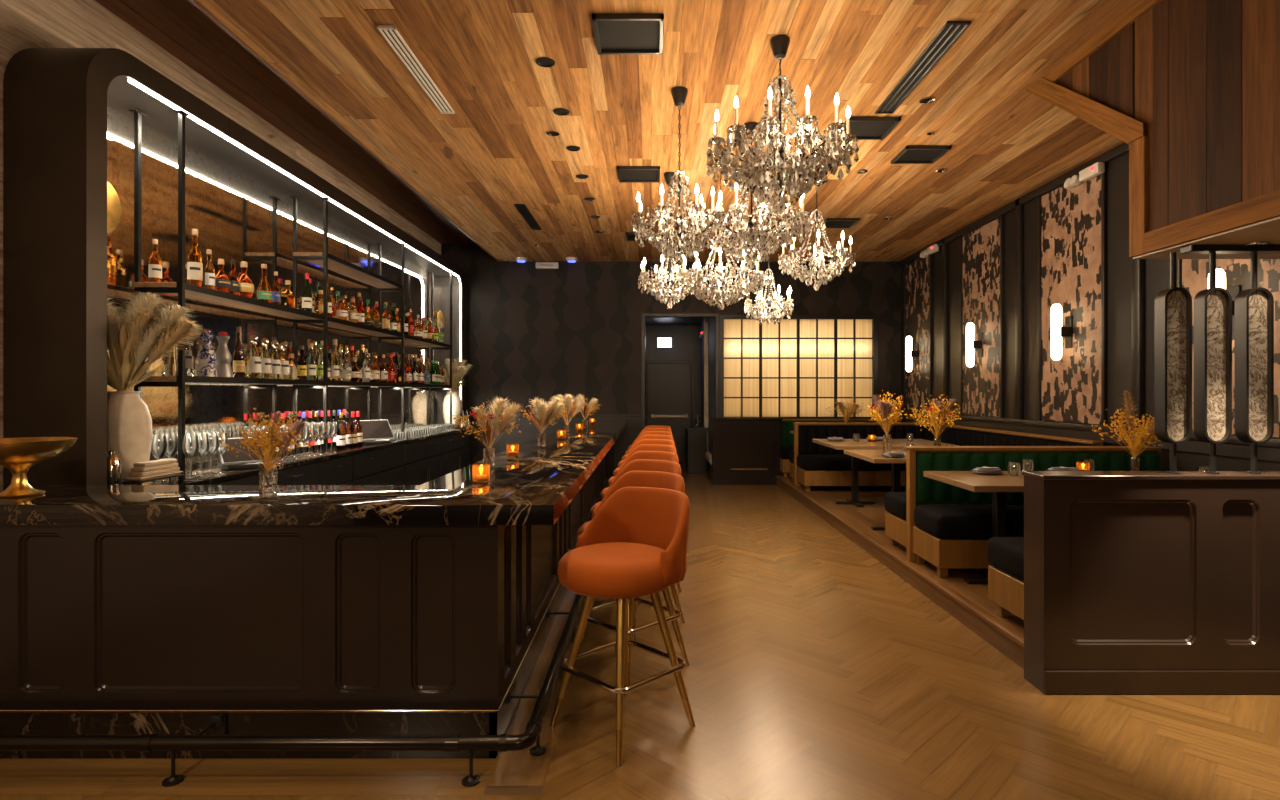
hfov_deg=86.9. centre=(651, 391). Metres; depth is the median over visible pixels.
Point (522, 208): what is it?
ceiling vent
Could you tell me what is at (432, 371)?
bottle
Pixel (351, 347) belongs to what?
bottle
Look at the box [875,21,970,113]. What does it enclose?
ceiling vent
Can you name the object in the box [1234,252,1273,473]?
screen fin
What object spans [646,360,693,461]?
door
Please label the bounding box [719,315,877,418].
window
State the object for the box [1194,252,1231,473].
screen fin
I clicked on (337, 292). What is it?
bottle
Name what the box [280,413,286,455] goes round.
bottle
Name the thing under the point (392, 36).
ceiling vent
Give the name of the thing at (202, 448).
wine glass
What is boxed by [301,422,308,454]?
wine glass
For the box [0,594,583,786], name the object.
rail
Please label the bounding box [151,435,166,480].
wine glass
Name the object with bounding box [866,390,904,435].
bouquet
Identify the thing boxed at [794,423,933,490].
bench
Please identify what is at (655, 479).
bar stool
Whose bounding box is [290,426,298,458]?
wine glass
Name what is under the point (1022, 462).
drinking glass
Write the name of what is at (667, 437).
bar stool
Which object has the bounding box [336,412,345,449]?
bottle
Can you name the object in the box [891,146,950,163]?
ceiling panel
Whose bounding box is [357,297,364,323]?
bottle
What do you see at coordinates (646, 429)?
bar stool
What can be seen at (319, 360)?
bottle
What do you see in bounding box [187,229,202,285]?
bottle
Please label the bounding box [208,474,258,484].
bar cabinet
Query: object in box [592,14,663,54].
ceiling panel
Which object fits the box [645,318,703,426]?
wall
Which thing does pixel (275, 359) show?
bottle
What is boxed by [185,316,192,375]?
bottle
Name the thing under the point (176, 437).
wine glass
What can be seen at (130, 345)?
arrangement
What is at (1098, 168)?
emergency light
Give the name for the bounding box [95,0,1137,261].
ceiling
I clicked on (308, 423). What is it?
wine glass
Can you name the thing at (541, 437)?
glass vase
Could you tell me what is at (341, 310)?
bottle
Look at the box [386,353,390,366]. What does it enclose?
bottle
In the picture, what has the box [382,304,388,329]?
bottle
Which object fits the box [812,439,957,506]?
table
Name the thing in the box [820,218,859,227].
ceiling panel
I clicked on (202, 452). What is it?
wine glass
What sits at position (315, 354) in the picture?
bottle
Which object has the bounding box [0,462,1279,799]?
floor
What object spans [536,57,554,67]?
recessed light
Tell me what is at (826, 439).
plate
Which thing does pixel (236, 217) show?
mirror
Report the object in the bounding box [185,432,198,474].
wine glass
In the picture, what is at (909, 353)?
wall sconce
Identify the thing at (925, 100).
recessed light
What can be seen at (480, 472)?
candle holder
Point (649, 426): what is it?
bar stool
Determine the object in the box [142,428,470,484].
countertop
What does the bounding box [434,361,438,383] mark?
bottle
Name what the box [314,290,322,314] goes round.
bottle
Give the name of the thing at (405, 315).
bottle
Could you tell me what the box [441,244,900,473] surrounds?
wall
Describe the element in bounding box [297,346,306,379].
bottle
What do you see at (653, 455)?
bar stool
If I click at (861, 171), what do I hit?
recessed light
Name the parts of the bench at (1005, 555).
leg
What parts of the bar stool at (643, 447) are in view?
backrest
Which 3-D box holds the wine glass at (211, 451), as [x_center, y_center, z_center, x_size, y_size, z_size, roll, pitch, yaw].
[-3.125,0.431,4.776,0.091,0.296,0.091,0,0,0]
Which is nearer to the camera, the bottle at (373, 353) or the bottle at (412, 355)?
the bottle at (373, 353)
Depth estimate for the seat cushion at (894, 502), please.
5.90 m
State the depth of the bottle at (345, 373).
7.00 m
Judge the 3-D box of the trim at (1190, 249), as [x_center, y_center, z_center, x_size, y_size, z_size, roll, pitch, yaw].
[3.485,-0.742,3.510,1.420,0.034,0.080,0,0,0]
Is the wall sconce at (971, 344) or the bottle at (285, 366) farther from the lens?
the wall sconce at (971, 344)
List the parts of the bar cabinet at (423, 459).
drawer, door, door, drawer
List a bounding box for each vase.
[107,391,151,484]
[259,470,277,496]
[443,392,461,427]
[483,448,494,466]
[537,433,545,446]
[563,424,569,434]
[582,419,587,427]
[883,435,890,453]
[934,437,940,445]
[1130,457,1139,470]
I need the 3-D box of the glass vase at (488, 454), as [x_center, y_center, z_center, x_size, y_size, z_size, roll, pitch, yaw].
[-1.000,0.402,4.140,0.074,0.115,0.070,0,0,0]
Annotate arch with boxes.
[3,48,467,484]
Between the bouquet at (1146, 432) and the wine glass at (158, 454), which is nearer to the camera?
the wine glass at (158, 454)
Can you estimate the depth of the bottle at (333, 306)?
6.74 m
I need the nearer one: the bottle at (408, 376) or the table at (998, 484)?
the table at (998, 484)
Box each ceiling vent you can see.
[377,26,454,113]
[514,204,540,229]
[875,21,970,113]
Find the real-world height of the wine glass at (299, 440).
0.296 m
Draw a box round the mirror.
[107,105,441,468]
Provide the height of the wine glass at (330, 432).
0.296 m
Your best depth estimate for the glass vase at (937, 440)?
7.02 m
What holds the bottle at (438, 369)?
on the shelving
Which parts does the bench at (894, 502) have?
leg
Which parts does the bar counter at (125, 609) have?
panel, kick trim, panel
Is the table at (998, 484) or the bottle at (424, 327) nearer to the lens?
the table at (998, 484)
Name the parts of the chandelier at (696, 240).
drip dish, drip dish, chain, stem, drip dish, drip dish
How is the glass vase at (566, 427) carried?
on the bar counter at (125, 609)
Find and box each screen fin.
[1155,252,1191,473]
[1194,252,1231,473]
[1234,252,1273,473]
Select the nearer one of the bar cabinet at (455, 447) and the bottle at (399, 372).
the bottle at (399, 372)
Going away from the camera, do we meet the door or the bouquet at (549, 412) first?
the bouquet at (549, 412)
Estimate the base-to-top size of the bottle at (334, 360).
0.370 m
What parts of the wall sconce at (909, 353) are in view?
plate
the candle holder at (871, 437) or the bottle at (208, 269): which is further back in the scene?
the candle holder at (871, 437)
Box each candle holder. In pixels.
[472,464,489,482]
[507,444,518,456]
[557,430,565,438]
[576,423,582,430]
[589,418,594,424]
[868,434,874,441]
[1076,461,1089,470]
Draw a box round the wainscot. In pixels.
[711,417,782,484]
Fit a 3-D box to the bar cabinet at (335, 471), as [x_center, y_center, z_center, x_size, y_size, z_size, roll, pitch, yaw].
[-3.237,1.070,5.999,0.618,0.906,1.418,0,0,0]
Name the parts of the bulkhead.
slope trim, trim, trim, trim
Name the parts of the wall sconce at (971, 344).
plate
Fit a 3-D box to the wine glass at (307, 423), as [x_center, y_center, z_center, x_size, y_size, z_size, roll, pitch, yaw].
[-3.125,0.431,6.096,0.091,0.296,0.091,0,0,0]
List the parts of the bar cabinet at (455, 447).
door, drawer, drawer, door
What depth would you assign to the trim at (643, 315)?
11.38 m
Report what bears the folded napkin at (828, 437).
on the plate at (826, 439)
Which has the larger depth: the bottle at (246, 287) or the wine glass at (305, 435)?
the wine glass at (305, 435)
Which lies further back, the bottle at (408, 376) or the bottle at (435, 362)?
the bottle at (435, 362)
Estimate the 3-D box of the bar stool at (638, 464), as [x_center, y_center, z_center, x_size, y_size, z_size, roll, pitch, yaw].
[-0.113,1.004,4.482,0.626,1.058,0.570,0,0,-35]
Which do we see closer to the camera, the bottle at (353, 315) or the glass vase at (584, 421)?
the bottle at (353, 315)
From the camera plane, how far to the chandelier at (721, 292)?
6.17 m
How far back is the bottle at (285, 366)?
5.84 m
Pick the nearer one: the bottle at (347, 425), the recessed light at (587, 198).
the bottle at (347, 425)
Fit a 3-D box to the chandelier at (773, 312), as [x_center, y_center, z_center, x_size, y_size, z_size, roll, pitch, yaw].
[1.196,-1.446,6.919,0.501,1.506,0.501,0,0,5]
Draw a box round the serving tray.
[122,471,185,484]
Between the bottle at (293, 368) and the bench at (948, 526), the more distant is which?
the bottle at (293, 368)
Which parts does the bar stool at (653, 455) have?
seat, backrest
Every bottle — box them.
[148,239,161,281]
[163,343,177,375]
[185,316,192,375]
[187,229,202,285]
[203,249,214,289]
[215,259,230,292]
[228,259,238,294]
[233,327,244,377]
[238,261,253,297]
[247,335,261,377]
[256,264,271,302]
[260,338,271,378]
[270,340,281,378]
[272,272,279,304]
[279,342,289,378]
[280,280,294,307]
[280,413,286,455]
[287,342,294,362]
[287,413,292,453]
[289,354,297,379]
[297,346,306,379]
[298,412,307,451]
[302,273,311,311]
[306,343,315,379]
[308,412,314,450]
[309,278,314,312]
[313,341,317,358]
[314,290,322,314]
[314,411,320,449]
[315,282,320,301]
[316,344,322,379]
[320,411,322,448]
[328,282,331,316]
[328,349,330,380]
[328,359,329,380]
[328,411,332,447]
[330,287,335,317]
[330,295,335,317]
[331,339,340,375]
[331,345,338,380]
[331,410,337,446]
[336,291,339,306]
[336,296,347,319]
[336,410,340,424]
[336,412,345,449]
[339,348,343,380]
[341,361,350,380]
[342,410,345,423]
[343,346,351,366]
[343,350,350,371]
[344,295,348,309]
[344,412,351,448]
[348,298,358,322]
[350,346,353,365]
[350,412,357,447]
[351,357,360,381]
[356,351,361,381]
[356,411,361,446]
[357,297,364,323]
[359,344,364,381]
[362,349,369,381]
[364,307,373,326]
[365,299,371,314]
[368,354,372,381]
[371,352,374,365]
[372,355,379,381]
[373,304,380,327]
[380,355,387,382]
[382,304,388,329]
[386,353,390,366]
[387,355,394,382]
[389,306,391,322]
[390,303,396,331]
[391,353,396,382]
[395,352,398,372]
[396,308,399,332]
[397,365,404,382]
[404,305,407,334]
[404,353,406,370]
[405,360,411,383]
[408,309,413,335]
[410,354,413,369]
[411,358,417,383]
[414,320,422,337]
[418,359,423,383]
[420,354,424,369]
[422,317,427,338]
[424,359,429,383]
[428,318,432,339]
[430,360,435,383]
[433,318,438,341]
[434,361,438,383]
[437,361,440,384]
[438,318,443,342]
[439,364,443,384]
[459,411,462,428]
[696,415,698,426]
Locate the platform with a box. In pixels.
[781,474,1023,635]
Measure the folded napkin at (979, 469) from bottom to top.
0.028 m
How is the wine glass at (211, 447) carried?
on the countertop at (231, 474)
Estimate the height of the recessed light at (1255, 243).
0.009 m
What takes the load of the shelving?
on the countertop at (231, 474)
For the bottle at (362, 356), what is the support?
on the shelving
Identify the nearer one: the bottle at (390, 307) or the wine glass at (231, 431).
the wine glass at (231, 431)
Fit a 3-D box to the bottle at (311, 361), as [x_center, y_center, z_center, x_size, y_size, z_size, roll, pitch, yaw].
[-3.189,-0.280,6.314,0.086,0.349,0.086,0,0,14]
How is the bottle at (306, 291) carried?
on the shelving
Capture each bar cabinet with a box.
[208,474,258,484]
[277,455,352,484]
[351,444,404,484]
[404,436,441,484]
[440,431,468,475]
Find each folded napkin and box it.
[827,437,842,438]
[884,452,903,455]
[973,467,1000,471]
[1048,467,1078,470]
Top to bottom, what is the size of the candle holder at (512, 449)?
0.088 m
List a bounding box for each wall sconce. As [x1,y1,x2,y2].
[906,336,917,371]
[966,322,981,366]
[1051,304,1071,360]
[1208,269,1240,330]
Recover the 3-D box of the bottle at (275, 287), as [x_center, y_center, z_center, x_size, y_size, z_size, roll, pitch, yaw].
[-3.219,-0.878,5.780,0.065,0.304,0.064,0,0,2]
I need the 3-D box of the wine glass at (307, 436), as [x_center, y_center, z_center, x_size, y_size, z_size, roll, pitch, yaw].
[-3.020,0.431,5.850,0.091,0.296,0.091,0,0,0]
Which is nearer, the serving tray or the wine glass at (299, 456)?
the serving tray
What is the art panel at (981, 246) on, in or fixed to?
attached to the wall at (1119, 263)
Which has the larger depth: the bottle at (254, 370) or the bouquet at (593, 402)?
the bouquet at (593, 402)
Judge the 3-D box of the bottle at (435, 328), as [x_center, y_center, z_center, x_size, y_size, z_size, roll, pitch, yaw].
[-3.199,-0.905,9.980,0.082,0.360,0.082,0,0,26]
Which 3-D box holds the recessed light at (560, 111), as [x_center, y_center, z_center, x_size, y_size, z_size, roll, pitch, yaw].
[-0.710,-2.195,5.295,0.126,0.009,0.126,0,0,0]
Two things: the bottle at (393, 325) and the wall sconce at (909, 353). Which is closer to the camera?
the bottle at (393, 325)
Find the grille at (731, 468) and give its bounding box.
[731,468,767,469]
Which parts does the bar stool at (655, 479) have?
seat, leg, leg, leg, backrest, leg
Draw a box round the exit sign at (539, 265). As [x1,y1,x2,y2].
[536,262,558,268]
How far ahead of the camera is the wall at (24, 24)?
4.41 m
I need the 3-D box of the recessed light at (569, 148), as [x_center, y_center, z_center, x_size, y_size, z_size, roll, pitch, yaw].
[-0.710,-2.195,6.090,0.126,0.009,0.126,0,0,0]
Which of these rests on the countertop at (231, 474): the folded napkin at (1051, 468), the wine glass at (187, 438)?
the wine glass at (187, 438)
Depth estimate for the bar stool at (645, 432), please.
8.17 m
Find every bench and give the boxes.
[779,419,898,476]
[789,422,931,481]
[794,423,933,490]
[884,446,1151,546]
[906,447,1161,577]
[987,537,1023,619]
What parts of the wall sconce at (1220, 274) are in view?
plate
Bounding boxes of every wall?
[0,0,440,484]
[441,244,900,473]
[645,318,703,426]
[701,318,714,475]
[901,152,1279,470]
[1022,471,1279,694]
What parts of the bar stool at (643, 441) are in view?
backrest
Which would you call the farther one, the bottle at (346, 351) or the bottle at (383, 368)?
the bottle at (383, 368)
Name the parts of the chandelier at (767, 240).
drip dish, stem, drip dish, drip dish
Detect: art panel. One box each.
[906,256,928,411]
[963,218,999,416]
[1042,174,1100,424]
[1182,259,1279,437]
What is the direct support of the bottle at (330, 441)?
on the countertop at (231, 474)
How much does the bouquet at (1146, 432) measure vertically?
0.588 m
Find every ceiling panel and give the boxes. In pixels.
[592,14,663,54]
[617,166,659,182]
[626,232,655,240]
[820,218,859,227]
[835,117,900,139]
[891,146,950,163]
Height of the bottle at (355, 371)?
0.269 m
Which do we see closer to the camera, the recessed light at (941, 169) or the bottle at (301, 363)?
the bottle at (301, 363)
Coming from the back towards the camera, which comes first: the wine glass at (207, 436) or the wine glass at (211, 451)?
the wine glass at (211, 451)
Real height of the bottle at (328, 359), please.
0.333 m
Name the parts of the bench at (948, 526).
post, leg, leg, panel, backrest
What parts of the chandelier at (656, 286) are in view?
stem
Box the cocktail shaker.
[107,450,121,484]
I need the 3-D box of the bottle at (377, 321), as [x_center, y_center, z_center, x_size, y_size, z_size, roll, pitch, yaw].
[-3.199,-0.873,7.842,0.102,0.295,0.101,0,0,-31]
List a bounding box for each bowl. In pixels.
[0,437,77,497]
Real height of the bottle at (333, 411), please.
0.385 m
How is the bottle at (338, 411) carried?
on the countertop at (231, 474)
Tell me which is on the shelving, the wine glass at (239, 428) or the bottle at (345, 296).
the bottle at (345, 296)
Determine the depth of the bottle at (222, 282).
5.01 m
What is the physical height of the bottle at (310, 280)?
0.386 m
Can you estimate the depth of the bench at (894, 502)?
5.83 m
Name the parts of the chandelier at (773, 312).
stem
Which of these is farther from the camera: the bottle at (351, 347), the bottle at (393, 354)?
the bottle at (393, 354)
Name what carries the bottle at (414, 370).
on the shelving
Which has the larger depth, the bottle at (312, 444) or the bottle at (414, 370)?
the bottle at (414, 370)
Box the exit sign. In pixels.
[657,337,671,347]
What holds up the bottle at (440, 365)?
on the shelving
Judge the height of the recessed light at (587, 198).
0.009 m
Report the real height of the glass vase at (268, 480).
0.115 m
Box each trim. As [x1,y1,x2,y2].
[482,414,640,469]
[641,313,718,430]
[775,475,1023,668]
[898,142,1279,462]
[1180,245,1279,253]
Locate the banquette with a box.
[946,425,1102,445]
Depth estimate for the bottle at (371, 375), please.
7.64 m
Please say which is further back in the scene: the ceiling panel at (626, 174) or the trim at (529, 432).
the trim at (529, 432)
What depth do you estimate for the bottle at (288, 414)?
6.28 m
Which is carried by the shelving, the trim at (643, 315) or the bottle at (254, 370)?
the bottle at (254, 370)
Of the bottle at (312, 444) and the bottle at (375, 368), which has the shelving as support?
the bottle at (375, 368)
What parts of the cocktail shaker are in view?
lid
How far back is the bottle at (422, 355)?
9.84 m
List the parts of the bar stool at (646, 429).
backrest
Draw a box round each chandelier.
[631,86,726,264]
[638,172,698,309]
[677,157,764,309]
[699,122,810,268]
[706,35,858,212]
[744,176,793,324]
[778,150,855,290]
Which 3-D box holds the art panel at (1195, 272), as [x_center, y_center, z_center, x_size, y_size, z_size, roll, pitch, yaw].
[4.190,-0.897,4.840,0.016,2.405,0.980,0,0,0]
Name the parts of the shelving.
post, shelf, post, shelf, shelf rail, shelf rail, post, post, shelf, shelf rail, post, post, post, post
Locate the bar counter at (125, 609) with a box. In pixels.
[0,419,627,757]
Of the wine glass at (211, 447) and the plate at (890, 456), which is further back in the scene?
the plate at (890, 456)
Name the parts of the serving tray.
rail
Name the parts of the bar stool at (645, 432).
backrest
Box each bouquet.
[219,408,327,470]
[449,397,522,448]
[519,398,568,432]
[551,394,584,424]
[572,393,600,418]
[826,397,866,421]
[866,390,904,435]
[902,394,960,436]
[1092,391,1161,457]
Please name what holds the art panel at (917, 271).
attached to the wall at (1119, 263)
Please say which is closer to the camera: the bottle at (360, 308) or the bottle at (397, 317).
the bottle at (360, 308)
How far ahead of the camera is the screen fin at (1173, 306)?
3.50 m
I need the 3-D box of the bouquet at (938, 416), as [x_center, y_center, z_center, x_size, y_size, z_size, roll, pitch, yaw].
[2.942,0.294,7.047,0.483,0.551,0.630,0,0,-30]
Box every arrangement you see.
[107,291,202,390]
[443,358,471,391]
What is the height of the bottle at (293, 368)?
0.233 m
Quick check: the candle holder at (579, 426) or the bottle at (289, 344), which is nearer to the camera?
the bottle at (289, 344)
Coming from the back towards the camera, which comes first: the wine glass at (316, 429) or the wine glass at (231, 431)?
the wine glass at (316, 429)
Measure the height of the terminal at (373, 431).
0.262 m
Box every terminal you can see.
[218,437,264,469]
[355,419,393,444]
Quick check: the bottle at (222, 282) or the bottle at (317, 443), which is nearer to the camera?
the bottle at (222, 282)
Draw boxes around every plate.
[826,439,843,440]
[882,454,905,457]
[970,470,1003,474]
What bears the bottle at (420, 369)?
on the shelving
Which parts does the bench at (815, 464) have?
post, panel, backrest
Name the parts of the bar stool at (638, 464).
seat, leg, backrest, leg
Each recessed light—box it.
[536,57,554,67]
[546,130,559,135]
[553,108,569,115]
[566,146,579,150]
[576,174,588,178]
[584,197,594,200]
[856,169,867,173]
[919,97,934,103]
[936,168,947,172]
[1245,242,1271,245]
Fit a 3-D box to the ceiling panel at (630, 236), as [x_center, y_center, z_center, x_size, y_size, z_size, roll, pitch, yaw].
[-0.150,-2.183,9.500,0.420,0.031,0.420,0,0,0]
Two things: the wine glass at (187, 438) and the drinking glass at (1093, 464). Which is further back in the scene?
the drinking glass at (1093, 464)
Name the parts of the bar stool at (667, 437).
backrest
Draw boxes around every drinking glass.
[1007,462,1019,475]
[1021,459,1033,470]
[1082,459,1094,470]
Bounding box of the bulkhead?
[1026,0,1279,258]
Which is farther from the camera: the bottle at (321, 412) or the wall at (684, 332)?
the wall at (684, 332)
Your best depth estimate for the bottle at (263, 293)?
5.54 m
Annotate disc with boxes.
[107,181,120,232]
[437,310,443,328]
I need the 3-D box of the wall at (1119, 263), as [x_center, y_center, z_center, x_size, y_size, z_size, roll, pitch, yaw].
[4.250,-0.520,4.450,0.100,4.100,14.100,0,0,0]
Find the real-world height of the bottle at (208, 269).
0.303 m
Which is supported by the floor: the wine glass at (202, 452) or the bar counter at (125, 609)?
the bar counter at (125, 609)
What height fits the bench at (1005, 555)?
0.900 m
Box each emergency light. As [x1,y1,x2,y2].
[920,244,938,257]
[1064,162,1104,188]
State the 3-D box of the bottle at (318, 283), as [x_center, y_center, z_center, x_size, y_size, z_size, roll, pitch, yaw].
[-3.358,-0.917,6.805,0.080,0.383,0.080,0,0,4]
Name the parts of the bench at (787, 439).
backrest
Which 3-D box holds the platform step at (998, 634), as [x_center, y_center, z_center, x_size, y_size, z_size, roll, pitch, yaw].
[2.070,1.453,7.510,0.070,0.154,7.780,0,0,0]
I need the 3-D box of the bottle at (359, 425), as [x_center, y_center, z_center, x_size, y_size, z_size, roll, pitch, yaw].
[-3.119,0.392,7.162,0.086,0.375,0.085,0,0,16]
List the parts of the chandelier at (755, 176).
drip dish, bulb, bulb, drip dish, bulb, drip dish, stem, arm, bulb, drip dish, drip dish, bulb, bulb, drip dish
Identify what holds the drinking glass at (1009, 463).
on the table at (998, 484)
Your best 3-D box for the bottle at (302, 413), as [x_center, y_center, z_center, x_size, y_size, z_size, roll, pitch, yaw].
[-3.384,0.387,6.549,0.088,0.385,0.088,0,0,20]
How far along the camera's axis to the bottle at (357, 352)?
7.39 m
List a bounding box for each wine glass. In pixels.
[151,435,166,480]
[153,433,167,455]
[162,434,177,478]
[173,433,188,476]
[182,435,198,480]
[185,431,196,472]
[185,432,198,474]
[185,433,197,477]
[193,430,205,470]
[193,433,207,475]
[193,434,209,478]
[202,429,215,468]
[203,432,216,473]
[203,433,218,476]
[211,429,224,467]
[213,432,227,474]
[220,428,232,438]
[228,427,240,437]
[278,427,288,462]
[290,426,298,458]
[292,430,302,459]
[296,424,304,457]
[298,425,308,458]
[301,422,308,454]
[302,423,310,455]
[304,424,314,457]
[306,423,316,454]
[310,423,320,456]
[312,422,321,453]
[315,423,325,455]
[321,422,331,454]
[326,422,336,453]
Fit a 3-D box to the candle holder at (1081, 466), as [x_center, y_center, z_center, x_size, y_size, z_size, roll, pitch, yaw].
[3.270,0.576,5.120,0.086,0.088,0.086,0,0,0]
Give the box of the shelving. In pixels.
[129,110,453,479]
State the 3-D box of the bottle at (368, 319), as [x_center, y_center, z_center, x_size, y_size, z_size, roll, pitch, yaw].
[-3.203,-0.843,7.613,0.102,0.234,0.102,0,0,6]
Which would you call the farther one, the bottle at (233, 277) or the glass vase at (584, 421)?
the glass vase at (584, 421)
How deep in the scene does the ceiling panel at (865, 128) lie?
5.56 m
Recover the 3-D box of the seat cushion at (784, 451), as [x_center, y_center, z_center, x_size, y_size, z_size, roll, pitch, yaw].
[3.115,0.997,11.075,2.030,0.184,0.400,0,0,0]
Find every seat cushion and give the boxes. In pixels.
[779,446,793,458]
[789,451,793,463]
[797,454,904,470]
[884,492,905,519]
[914,505,1023,538]
[987,537,1023,580]
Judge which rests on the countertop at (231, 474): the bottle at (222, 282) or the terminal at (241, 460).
the terminal at (241, 460)
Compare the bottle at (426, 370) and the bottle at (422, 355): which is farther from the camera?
the bottle at (422, 355)
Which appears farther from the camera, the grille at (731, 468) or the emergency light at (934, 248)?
the grille at (731, 468)
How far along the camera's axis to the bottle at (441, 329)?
10.22 m
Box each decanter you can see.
[196,329,217,376]
[215,332,232,376]
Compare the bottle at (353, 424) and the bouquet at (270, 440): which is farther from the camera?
the bottle at (353, 424)
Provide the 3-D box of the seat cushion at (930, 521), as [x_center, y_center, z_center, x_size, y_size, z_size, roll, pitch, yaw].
[3.115,0.997,5.195,2.030,0.184,0.500,0,0,0]
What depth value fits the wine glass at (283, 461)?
5.54 m
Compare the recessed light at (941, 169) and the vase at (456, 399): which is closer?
the recessed light at (941, 169)
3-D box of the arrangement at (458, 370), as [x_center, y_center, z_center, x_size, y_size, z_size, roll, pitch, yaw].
[-3.103,-0.230,10.771,0.498,0.636,0.419,0,0,0]
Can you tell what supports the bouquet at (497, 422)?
in the glass vase at (488, 454)
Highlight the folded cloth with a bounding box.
[127,459,180,480]
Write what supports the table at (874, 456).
on the platform
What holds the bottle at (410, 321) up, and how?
on the shelving
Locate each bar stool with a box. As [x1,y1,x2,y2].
[550,487,694,765]
[574,471,688,685]
[589,459,684,640]
[600,451,681,604]
[607,444,676,486]
[613,439,674,475]
[618,435,673,467]
[622,431,672,459]
[625,428,671,454]
[628,425,670,449]
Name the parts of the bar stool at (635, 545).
leg, seat, leg, leg, backrest, leg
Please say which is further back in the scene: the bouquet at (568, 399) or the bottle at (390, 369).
the bottle at (390, 369)
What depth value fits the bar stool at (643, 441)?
6.78 m
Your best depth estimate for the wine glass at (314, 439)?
6.05 m
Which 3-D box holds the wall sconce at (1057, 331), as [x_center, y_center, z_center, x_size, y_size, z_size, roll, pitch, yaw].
[4.091,-0.600,6.760,0.182,0.570,0.108,0,0,0]
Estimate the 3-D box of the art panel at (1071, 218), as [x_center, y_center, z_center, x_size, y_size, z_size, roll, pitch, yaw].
[4.190,-0.897,6.760,0.016,2.405,0.980,0,0,0]
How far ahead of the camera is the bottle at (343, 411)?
7.41 m
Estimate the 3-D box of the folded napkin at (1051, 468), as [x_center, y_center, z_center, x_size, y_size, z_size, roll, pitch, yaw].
[3.120,0.585,5.120,0.200,0.028,0.074,0,0,6]
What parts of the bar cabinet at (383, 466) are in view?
drawer, door, drawer, door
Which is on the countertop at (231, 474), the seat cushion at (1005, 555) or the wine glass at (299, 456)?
the wine glass at (299, 456)
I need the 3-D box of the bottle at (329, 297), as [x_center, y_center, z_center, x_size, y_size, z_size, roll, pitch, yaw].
[-3.199,-0.902,6.640,0.087,0.354,0.087,0,0,-31]
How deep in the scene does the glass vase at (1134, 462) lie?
5.04 m
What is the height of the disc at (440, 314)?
0.360 m
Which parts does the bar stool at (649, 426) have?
backrest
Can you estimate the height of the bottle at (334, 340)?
0.454 m
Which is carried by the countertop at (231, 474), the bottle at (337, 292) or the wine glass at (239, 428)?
the wine glass at (239, 428)
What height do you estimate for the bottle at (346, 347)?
0.404 m
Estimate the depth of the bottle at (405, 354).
9.16 m
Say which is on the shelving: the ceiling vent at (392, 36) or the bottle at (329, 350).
the bottle at (329, 350)
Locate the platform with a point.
(867, 516)
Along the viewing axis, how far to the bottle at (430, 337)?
9.70 m
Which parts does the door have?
frame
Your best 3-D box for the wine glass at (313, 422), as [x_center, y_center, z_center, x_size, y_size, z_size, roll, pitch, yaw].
[-3.125,0.431,6.303,0.091,0.296,0.091,0,0,0]
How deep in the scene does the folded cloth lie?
4.02 m
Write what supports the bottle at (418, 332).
on the shelving
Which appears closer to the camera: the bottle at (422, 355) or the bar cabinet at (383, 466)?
the bar cabinet at (383, 466)
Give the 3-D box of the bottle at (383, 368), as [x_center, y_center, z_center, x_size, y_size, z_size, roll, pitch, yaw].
[-3.191,-0.275,8.027,0.084,0.339,0.083,0,0,-9]
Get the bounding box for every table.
[684,425,707,472]
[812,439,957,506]
[844,450,905,529]
[923,471,1023,583]
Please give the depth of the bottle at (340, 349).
7.26 m
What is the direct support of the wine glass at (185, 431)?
on the countertop at (231, 474)
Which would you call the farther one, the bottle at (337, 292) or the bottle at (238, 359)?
the bottle at (337, 292)
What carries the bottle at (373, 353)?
on the shelving
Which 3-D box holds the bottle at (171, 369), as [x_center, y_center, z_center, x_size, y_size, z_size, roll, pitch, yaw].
[-3.358,-0.310,4.722,0.085,0.409,0.085,0,0,-22]
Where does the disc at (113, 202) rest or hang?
attached to the mirror
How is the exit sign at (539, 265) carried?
attached to the ceiling
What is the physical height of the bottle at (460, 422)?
0.288 m
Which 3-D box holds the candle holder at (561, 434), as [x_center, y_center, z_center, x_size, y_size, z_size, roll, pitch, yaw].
[-0.885,0.415,6.600,0.086,0.088,0.086,0,0,0]
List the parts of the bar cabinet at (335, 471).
drawer, drawer, door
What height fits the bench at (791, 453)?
0.930 m

